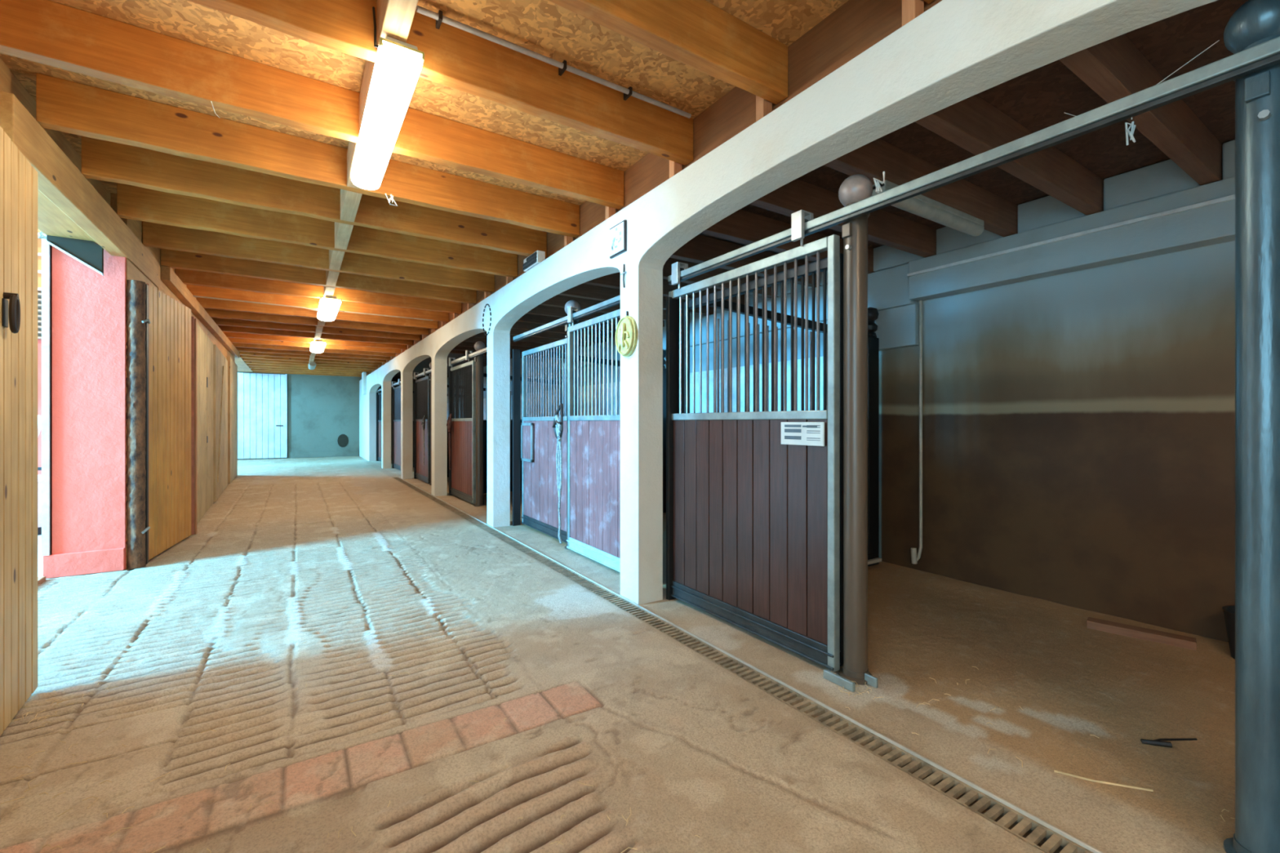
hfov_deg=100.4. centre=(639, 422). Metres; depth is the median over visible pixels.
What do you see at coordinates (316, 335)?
blocking
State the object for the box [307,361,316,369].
ceiling light
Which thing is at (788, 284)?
block
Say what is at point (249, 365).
joist
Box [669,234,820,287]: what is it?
joist
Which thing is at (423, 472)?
door
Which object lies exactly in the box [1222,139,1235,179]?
block
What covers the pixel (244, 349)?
joist
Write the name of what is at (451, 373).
channel
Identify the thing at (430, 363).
post
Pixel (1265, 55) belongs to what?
sliding track
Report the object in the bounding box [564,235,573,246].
stud
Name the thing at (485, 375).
wall
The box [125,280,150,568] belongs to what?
post
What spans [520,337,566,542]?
door
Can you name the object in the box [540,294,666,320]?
joist
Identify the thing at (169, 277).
wall plate
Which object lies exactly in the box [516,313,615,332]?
joist
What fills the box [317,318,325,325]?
blocking
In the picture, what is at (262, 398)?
plank door
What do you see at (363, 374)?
trim
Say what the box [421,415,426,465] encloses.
halter
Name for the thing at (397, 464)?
door
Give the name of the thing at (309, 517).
straw
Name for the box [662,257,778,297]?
joist
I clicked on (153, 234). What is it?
joist
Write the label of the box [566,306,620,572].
door
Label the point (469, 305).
stud
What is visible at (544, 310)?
joist
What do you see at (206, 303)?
joist
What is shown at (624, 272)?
cross
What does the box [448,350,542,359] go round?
joist
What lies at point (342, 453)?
baseboard
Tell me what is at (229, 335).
joist
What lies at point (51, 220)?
trim
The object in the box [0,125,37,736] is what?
door leaf
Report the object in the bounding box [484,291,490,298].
stud
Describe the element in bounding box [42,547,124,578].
baseboard reveal
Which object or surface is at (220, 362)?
door leaf
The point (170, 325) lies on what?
door leaf
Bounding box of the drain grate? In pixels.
[393,477,1093,852]
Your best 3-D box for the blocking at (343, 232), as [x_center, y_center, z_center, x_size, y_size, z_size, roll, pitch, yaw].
[-2.887,-1.928,5.194,0.110,0.260,0.824,0,0,-33]
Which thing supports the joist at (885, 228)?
attached to the ceiling at (1038, 99)
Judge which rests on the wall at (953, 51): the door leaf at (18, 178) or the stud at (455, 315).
the stud at (455, 315)
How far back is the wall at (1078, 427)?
3.86 m
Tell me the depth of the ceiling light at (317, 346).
11.82 m
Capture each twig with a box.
[1053,769,1153,791]
[1140,737,1197,747]
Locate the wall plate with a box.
[160,266,239,358]
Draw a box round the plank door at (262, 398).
[237,372,287,458]
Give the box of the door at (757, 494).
[668,209,839,671]
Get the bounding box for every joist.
[0,0,623,208]
[35,72,579,237]
[81,135,546,257]
[116,182,517,277]
[142,221,494,292]
[160,248,476,303]
[175,268,461,314]
[186,0,693,165]
[186,284,448,322]
[196,297,437,328]
[204,308,428,335]
[211,317,420,340]
[217,324,413,345]
[222,331,406,349]
[227,337,400,353]
[231,342,395,356]
[235,346,391,359]
[238,351,386,362]
[240,354,382,365]
[243,357,378,367]
[245,360,375,369]
[247,364,372,371]
[249,366,368,373]
[251,368,361,374]
[253,370,361,377]
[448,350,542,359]
[452,346,545,356]
[456,342,564,353]
[462,337,564,350]
[471,332,591,346]
[484,328,607,342]
[511,321,615,338]
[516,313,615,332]
[526,304,664,326]
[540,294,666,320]
[547,0,787,104]
[558,283,713,315]
[583,272,744,304]
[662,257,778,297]
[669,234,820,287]
[700,208,874,273]
[749,178,936,257]
[824,137,1017,236]
[915,94,1103,215]
[924,0,933,4]
[1058,34,1222,185]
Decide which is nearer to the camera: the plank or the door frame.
the door frame
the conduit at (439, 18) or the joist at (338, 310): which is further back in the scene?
the joist at (338, 310)
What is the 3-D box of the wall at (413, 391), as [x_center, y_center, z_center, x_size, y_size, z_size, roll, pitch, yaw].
[-6.072,0.130,16.111,2.060,2.440,0.150,0,0,-33]
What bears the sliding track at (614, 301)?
attached to the post at (571, 303)
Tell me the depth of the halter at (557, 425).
5.65 m
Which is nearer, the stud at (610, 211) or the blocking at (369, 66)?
the blocking at (369, 66)
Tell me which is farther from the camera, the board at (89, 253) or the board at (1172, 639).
the board at (89, 253)
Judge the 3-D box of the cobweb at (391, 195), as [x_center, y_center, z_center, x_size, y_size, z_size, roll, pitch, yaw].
[-1.893,-1.708,4.071,0.060,0.128,0.206,0,0,-15]
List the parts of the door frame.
rail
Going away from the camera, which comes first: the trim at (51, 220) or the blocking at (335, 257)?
the trim at (51, 220)
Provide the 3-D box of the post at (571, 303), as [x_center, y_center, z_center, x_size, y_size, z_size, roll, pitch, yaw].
[-0.723,0.022,5.715,0.170,2.655,0.170,0,0,-33]
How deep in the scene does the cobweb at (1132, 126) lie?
2.20 m
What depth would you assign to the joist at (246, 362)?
17.20 m
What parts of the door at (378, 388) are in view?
plank panel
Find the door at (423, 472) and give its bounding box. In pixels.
[413,368,430,484]
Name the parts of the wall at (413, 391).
plank panel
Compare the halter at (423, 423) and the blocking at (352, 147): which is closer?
the blocking at (352, 147)
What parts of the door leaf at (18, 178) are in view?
pull plate, ring pull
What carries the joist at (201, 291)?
attached to the ceiling at (546, 28)
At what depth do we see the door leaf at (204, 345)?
7.61 m
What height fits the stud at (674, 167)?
0.438 m
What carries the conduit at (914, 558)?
attached to the wall at (1078, 427)
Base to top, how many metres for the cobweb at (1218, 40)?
0.142 m
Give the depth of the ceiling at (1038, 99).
2.92 m
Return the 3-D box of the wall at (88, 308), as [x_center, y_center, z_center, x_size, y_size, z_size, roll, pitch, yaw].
[-6.357,-0.345,6.960,0.520,3.490,29.190,0,0,-33]
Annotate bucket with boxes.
[1222,605,1235,659]
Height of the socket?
0.143 m
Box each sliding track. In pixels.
[393,376,413,386]
[415,368,431,377]
[451,346,487,364]
[512,294,620,342]
[667,35,1279,284]
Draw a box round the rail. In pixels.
[867,557,881,564]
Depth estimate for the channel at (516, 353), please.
6.95 m
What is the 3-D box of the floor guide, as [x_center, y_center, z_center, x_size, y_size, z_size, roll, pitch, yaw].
[1.087,1.325,2.760,0.150,0.050,0.220,0,0,-33]
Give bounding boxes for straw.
[0,517,1235,852]
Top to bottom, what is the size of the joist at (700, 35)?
0.291 m
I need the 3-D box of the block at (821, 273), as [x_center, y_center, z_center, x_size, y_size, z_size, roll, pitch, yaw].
[2.093,-1.560,5.458,0.115,0.225,0.525,0,0,-33]
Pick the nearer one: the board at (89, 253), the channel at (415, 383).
the board at (89, 253)
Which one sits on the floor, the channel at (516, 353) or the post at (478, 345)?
the post at (478, 345)
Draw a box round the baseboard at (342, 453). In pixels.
[288,450,359,457]
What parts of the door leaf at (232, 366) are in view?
board panel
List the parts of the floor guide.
plate, plate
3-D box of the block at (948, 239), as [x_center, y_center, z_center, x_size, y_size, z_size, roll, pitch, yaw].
[2.754,-1.560,4.433,0.115,0.225,0.525,0,0,-33]
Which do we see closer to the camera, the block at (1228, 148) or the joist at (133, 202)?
the block at (1228, 148)
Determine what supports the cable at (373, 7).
attached to the ceiling light at (398, 64)
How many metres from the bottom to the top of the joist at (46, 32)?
0.292 m
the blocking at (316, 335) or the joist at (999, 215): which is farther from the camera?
the blocking at (316, 335)
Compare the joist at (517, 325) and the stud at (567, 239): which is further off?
the joist at (517, 325)
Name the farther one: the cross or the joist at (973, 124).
the cross
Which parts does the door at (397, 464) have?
rail, plank panel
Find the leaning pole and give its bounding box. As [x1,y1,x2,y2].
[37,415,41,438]
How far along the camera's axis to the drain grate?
2.40 m
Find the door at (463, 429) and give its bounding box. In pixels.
[448,350,475,504]
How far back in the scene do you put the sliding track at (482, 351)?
8.58 m
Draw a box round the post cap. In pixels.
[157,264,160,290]
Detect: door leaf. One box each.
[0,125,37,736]
[145,283,191,559]
[196,322,213,524]
[213,344,227,502]
[226,355,237,484]
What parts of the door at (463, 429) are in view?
rail, plank panel, rail, rail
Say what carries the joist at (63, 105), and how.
attached to the ceiling at (546, 28)
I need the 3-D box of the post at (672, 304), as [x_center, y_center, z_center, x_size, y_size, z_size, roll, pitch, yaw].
[0.250,0.200,4.077,0.100,2.300,0.040,0,0,-33]
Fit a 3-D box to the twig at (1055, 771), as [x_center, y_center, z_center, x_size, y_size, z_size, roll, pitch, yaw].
[1.726,1.341,1.988,0.295,0.009,0.025,0,0,22]
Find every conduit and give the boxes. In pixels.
[416,4,691,118]
[910,300,922,564]
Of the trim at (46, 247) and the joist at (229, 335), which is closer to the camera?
the trim at (46, 247)
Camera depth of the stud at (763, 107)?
3.01 m
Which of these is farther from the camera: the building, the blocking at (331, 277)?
the building
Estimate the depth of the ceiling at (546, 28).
3.07 m
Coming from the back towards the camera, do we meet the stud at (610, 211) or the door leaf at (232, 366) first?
the door leaf at (232, 366)
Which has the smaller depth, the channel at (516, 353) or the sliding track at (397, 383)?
the channel at (516, 353)
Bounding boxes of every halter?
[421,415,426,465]
[446,413,452,470]
[551,403,564,543]
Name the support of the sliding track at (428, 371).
attached to the post at (430, 363)
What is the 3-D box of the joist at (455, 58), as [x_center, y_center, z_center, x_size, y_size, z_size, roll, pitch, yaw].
[-1.169,-1.942,2.726,3.600,0.292,0.090,0,0,-33]
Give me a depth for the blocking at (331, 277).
6.69 m
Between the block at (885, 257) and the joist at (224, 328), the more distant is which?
the joist at (224, 328)
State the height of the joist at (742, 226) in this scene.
0.230 m
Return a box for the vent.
[337,434,348,447]
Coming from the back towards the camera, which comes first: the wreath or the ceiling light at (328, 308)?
the ceiling light at (328, 308)
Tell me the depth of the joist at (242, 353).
14.99 m
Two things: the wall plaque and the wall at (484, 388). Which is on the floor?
the wall at (484, 388)
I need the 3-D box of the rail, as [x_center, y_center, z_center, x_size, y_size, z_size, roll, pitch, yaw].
[2.014,1.275,4.810,0.500,0.030,0.040,0,0,-33]
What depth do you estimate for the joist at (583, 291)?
6.26 m
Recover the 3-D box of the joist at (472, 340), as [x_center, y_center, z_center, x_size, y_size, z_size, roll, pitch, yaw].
[-2.292,-1.562,10.139,2.420,0.230,0.085,0,0,-33]
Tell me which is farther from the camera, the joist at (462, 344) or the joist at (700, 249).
the joist at (462, 344)
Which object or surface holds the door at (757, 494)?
hanging from the sliding track at (1265, 55)
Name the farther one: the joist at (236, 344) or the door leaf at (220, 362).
the joist at (236, 344)
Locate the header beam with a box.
[0,90,158,287]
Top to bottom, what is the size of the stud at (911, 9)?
0.438 m
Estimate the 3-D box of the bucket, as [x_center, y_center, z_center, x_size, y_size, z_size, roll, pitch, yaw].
[3.488,1.215,2.987,0.310,0.270,0.310,0,0,-33]
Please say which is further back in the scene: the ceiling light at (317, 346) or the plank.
the ceiling light at (317, 346)
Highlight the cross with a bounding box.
[620,263,626,288]
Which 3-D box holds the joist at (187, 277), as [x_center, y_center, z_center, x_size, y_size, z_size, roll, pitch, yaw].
[-4.481,-1.942,7.861,3.600,0.292,0.090,0,0,-33]
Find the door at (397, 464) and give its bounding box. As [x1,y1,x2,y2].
[391,378,400,470]
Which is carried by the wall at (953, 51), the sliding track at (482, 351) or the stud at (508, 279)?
the stud at (508, 279)
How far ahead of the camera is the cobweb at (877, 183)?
2.67 m
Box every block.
[777,281,812,297]
[820,270,827,285]
[873,244,924,271]
[936,226,1003,254]
[1017,195,1085,233]
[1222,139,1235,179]
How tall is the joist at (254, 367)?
0.291 m
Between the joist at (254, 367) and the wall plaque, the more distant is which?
the joist at (254, 367)
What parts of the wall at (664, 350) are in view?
rail, post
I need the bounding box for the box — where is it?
[522,249,545,271]
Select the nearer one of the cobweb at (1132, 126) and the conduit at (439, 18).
the cobweb at (1132, 126)
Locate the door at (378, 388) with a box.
[377,387,381,461]
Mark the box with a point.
(538, 256)
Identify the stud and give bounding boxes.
[453,313,458,319]
[467,303,472,309]
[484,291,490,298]
[506,276,512,284]
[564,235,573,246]
[605,205,615,219]
[669,160,681,177]
[755,95,772,121]
[902,0,924,26]
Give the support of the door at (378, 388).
hanging from the sliding track
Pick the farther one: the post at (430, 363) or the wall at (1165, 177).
the post at (430, 363)
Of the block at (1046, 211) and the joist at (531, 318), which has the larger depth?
the joist at (531, 318)
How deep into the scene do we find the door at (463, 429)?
9.07 m
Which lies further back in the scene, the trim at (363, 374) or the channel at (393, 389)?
the trim at (363, 374)
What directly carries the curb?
on the floor
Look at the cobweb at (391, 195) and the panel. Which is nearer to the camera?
the cobweb at (391, 195)
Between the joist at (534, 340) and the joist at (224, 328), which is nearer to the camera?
the joist at (534, 340)
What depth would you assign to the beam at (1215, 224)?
3.70 m
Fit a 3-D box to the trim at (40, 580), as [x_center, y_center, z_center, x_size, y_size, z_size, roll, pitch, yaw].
[-4.400,1.345,3.409,0.100,0.050,2.700,0,0,-33]
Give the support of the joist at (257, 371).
attached to the ceiling at (546, 28)
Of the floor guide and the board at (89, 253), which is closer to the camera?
the floor guide
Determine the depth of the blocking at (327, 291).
7.36 m
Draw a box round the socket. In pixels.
[910,547,917,564]
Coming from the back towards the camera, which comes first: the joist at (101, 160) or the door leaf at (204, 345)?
the door leaf at (204, 345)
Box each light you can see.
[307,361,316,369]
[310,339,326,353]
[316,295,342,321]
[351,35,424,190]
[871,179,984,236]
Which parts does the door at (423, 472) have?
rail, plank panel, rail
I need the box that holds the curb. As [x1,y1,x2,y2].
[398,476,1103,852]
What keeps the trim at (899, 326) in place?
attached to the wall at (1078, 427)
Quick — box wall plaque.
[609,219,626,258]
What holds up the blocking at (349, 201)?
attached to the joist at (63, 105)
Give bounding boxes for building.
[37,228,41,474]
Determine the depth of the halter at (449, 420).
9.67 m
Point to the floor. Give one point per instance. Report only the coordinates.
(587, 691)
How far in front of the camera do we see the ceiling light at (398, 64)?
2.85 m
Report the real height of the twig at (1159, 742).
0.027 m
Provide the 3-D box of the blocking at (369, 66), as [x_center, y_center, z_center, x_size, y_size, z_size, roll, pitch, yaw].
[-1.508,-1.928,3.055,0.110,0.260,0.834,0,0,-33]
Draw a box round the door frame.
[681,253,843,666]
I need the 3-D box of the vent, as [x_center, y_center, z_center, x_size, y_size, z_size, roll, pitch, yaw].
[-11.651,0.730,20.923,0.384,0.515,0.020,0,0,-33]
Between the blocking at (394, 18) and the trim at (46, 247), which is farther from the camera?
the trim at (46, 247)
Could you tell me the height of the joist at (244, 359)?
0.291 m
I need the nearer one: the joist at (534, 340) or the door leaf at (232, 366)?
the joist at (534, 340)
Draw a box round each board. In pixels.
[39,230,104,275]
[1086,617,1196,650]
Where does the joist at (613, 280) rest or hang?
attached to the ceiling at (1038, 99)
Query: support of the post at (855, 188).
on the floor
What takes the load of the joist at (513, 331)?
attached to the ceiling at (1038, 99)
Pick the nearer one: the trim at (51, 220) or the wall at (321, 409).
the trim at (51, 220)
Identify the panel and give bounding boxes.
[461,368,469,417]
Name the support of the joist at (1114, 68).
attached to the ceiling at (1038, 99)
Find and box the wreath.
[482,303,491,335]
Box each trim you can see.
[0,57,110,244]
[37,576,45,585]
[41,233,50,555]
[361,372,366,395]
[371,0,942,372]
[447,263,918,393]
[447,303,919,403]
[447,355,822,419]
[906,194,1235,276]
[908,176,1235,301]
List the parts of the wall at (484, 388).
plank panel, post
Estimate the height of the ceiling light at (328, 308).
0.128 m
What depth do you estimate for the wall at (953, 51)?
3.35 m
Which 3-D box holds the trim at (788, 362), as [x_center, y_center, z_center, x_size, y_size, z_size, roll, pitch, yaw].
[-3.398,-0.385,14.022,0.090,0.630,20.550,0,0,-33]
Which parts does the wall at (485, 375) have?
plank panel, rail, post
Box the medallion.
[615,311,637,356]
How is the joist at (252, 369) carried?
attached to the ceiling at (546, 28)
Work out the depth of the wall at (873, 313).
4.99 m
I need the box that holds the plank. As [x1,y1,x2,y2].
[191,315,196,534]
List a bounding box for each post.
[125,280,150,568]
[429,361,431,484]
[474,341,484,506]
[564,300,580,550]
[838,173,872,684]
[1223,0,1279,852]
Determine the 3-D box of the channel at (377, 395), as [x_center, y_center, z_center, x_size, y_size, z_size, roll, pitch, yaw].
[-9.072,0.200,18.531,0.100,2.300,0.040,0,0,-33]
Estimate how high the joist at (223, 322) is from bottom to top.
0.292 m
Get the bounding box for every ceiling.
[0,0,848,205]
[391,0,1248,382]
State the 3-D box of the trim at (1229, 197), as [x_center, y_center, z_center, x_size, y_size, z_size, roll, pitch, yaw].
[4.496,-1.317,1.544,0.030,0.025,7.720,0,0,-33]
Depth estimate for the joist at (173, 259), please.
6.87 m
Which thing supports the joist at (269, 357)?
attached to the ceiling at (546, 28)
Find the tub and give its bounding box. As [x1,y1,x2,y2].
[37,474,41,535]
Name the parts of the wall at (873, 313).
rail, post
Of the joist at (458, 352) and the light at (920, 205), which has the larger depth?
the joist at (458, 352)
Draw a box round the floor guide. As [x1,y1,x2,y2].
[823,669,878,692]
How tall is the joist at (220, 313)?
0.292 m
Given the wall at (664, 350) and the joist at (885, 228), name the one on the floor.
the wall at (664, 350)
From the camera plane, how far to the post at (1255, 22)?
1.60 m
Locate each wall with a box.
[50,192,253,572]
[237,371,413,459]
[359,0,1217,604]
[413,391,448,466]
[447,240,1235,642]
[447,384,511,476]
[483,368,562,493]
[537,349,666,512]
[709,300,879,566]
[1103,159,1199,210]
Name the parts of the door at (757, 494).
rail, rail, plank panel, rail, name plate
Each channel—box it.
[377,395,379,461]
[392,389,395,468]
[413,382,417,478]
[448,370,453,495]
[512,349,520,525]
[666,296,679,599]
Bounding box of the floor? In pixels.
[0,455,1235,852]
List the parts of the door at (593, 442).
rail, rail, rail, plank panel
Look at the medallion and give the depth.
4.00 m
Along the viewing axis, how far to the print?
2.99 m
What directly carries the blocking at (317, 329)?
attached to the joist at (223, 322)
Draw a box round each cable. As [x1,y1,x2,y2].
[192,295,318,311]
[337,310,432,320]
[372,6,378,48]
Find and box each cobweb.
[385,193,397,206]
[873,171,884,193]
[1064,40,1219,115]
[1124,117,1136,145]
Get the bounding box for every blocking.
[314,332,321,337]
[315,325,323,332]
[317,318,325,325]
[323,285,335,297]
[325,270,339,286]
[328,249,345,270]
[334,222,353,249]
[340,189,362,222]
[346,141,363,189]
[359,59,374,133]
[376,0,418,52]
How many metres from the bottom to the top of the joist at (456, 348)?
0.230 m
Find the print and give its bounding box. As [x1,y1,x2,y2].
[784,424,820,440]
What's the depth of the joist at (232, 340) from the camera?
12.80 m
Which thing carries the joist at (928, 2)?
attached to the ceiling at (546, 28)

